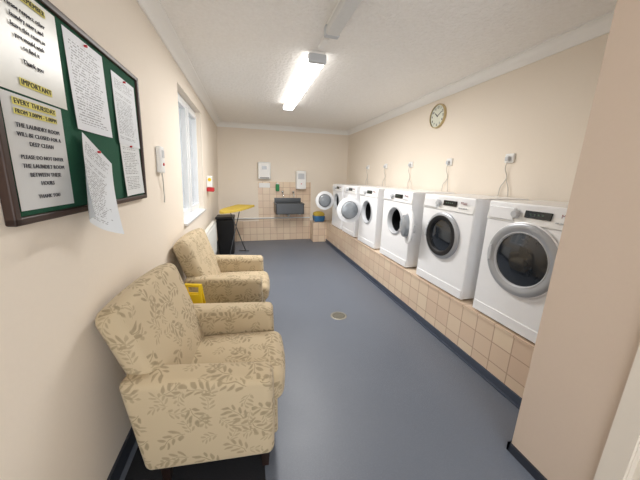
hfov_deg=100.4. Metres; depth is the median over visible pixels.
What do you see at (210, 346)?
seat cushion
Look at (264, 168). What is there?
dispenser
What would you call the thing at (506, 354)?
plinth
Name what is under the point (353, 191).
washing machine
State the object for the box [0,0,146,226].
notice board
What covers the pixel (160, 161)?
intercom
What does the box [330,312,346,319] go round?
floor drain
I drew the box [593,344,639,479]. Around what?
door frame
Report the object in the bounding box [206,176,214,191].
box
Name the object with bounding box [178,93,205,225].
window
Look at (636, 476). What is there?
door
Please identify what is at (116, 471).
baseboard
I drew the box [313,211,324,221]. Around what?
laundry basket
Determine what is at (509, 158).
wall socket
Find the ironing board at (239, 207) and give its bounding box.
[219,204,254,254]
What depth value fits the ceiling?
2.11 m
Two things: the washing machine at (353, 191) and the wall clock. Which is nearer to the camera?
the wall clock
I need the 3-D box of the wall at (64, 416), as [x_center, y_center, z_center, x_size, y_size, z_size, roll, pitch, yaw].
[-1.293,-0.273,1.968,0.349,2.498,7.680,-2,14,-15]
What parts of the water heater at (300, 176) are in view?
panel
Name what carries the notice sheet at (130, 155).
attached to the notice board at (110, 148)
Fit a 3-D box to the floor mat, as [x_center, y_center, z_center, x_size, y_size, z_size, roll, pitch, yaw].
[-0.617,1.155,1.339,0.660,0.005,1.250,-2,14,-15]
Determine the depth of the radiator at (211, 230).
4.03 m
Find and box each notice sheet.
[0,0,66,109]
[0,89,73,210]
[61,24,112,137]
[82,132,123,233]
[111,70,139,148]
[120,143,144,195]
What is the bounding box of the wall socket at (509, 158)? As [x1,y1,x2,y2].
[497,153,514,196]
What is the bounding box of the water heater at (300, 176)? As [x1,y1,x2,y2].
[295,171,305,188]
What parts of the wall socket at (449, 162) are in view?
plate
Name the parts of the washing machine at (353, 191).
kick panel, control panel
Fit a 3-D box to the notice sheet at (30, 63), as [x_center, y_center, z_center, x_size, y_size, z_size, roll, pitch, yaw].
[-0.814,-0.543,0.749,0.014,0.273,0.266,-2,14,-15]
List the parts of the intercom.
cord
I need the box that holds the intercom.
[155,146,164,202]
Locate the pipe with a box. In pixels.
[235,217,309,218]
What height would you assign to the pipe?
0.027 m
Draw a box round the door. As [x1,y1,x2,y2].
[632,459,639,479]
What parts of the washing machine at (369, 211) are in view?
door, door glass, kick panel, control panel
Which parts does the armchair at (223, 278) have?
backrest, arm, arm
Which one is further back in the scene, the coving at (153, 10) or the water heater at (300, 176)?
the water heater at (300, 176)
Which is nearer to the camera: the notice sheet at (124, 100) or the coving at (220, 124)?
the notice sheet at (124, 100)
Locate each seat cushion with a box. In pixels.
[191,331,284,397]
[220,271,269,299]
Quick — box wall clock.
[429,104,446,128]
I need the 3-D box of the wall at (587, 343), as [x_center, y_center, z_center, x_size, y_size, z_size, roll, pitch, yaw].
[1.878,0.228,0.167,1.000,2.470,2.455,-2,14,-15]
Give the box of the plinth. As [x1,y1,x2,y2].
[310,220,534,397]
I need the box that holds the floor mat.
[125,446,265,479]
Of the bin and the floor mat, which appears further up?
the bin
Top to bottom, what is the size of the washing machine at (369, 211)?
0.865 m
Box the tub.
[313,215,324,221]
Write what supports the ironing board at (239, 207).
on the floor
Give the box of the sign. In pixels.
[185,283,205,303]
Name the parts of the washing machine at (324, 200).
door, door glass, kick panel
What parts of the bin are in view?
lid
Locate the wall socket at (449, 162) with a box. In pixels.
[441,158,452,191]
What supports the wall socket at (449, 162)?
attached to the wall at (538, 112)
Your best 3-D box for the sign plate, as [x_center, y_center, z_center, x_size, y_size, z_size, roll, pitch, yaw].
[-1.216,-1.197,5.833,0.240,0.100,0.006,-2,14,-15]
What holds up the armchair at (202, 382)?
on the floor mat
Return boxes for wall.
[0,0,218,479]
[217,126,348,220]
[347,33,608,201]
[512,0,639,479]
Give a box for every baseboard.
[107,241,217,479]
[325,239,546,479]
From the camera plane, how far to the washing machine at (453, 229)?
2.30 m
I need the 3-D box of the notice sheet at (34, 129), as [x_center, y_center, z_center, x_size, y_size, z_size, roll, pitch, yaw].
[-0.828,-0.252,0.798,0.015,0.305,0.232,-2,14,-14]
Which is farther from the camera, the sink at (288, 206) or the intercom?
the sink at (288, 206)
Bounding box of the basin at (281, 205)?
[274,198,304,213]
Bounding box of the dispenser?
[258,162,270,178]
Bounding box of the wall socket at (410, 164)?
[407,162,412,186]
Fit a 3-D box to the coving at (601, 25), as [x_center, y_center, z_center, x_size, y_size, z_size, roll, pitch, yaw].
[1.278,-1.824,3.591,0.085,0.085,5.225,-2,14,-15]
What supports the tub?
in the laundry basket
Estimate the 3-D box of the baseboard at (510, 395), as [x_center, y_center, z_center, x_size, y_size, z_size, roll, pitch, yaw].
[0.635,0.608,3.651,0.352,0.065,5.220,-2,14,-15]
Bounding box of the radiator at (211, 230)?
[205,220,216,254]
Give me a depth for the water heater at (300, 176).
5.86 m
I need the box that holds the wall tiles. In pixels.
[235,181,310,240]
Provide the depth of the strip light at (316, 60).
2.60 m
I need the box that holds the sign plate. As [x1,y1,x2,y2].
[259,183,269,187]
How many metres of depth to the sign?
1.89 m
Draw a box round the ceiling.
[159,0,616,129]
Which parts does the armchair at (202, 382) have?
backrest, leg, arm, arm, leg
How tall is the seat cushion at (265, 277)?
0.206 m
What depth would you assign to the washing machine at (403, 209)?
3.06 m
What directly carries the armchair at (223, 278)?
on the floor
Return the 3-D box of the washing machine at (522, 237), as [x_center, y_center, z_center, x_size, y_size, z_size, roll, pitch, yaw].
[1.551,0.191,1.817,0.572,0.865,0.620,-2,14,-15]
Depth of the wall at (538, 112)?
2.44 m
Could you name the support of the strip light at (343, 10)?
attached to the ceiling
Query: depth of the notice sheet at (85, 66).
1.01 m
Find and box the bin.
[215,214,234,254]
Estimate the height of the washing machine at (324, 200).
0.865 m
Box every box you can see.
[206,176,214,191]
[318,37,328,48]
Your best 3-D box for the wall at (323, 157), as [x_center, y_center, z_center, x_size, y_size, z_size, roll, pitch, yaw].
[-0.890,-1.220,5.986,3.310,2.470,0.100,-2,14,-15]
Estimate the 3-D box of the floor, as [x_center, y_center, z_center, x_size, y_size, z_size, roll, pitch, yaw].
[0.054,0.910,2.673,3.310,0.100,7.780,-2,14,-15]
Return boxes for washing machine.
[315,184,358,229]
[336,187,411,248]
[342,185,382,237]
[380,189,454,267]
[416,193,528,299]
[472,200,568,342]
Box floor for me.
[119,239,534,479]
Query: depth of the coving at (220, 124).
5.63 m
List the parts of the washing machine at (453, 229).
detergent drawer, kick panel, door glass, door, control panel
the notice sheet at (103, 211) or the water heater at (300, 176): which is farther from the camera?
the water heater at (300, 176)
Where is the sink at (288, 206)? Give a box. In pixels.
[274,191,304,216]
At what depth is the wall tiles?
6.05 m
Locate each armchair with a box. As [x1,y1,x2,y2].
[95,263,284,479]
[173,228,269,302]
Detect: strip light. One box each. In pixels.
[282,50,326,110]
[324,0,361,39]
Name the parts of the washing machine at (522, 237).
handle, detergent drawer, kick panel, door glass, door, control panel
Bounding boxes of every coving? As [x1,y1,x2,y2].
[136,0,220,125]
[217,121,347,134]
[347,10,614,134]
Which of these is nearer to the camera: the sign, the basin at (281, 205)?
the sign
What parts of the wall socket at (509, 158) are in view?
plate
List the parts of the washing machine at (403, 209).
detergent drawer, kick panel, control panel, door glass, door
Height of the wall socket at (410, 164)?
0.371 m

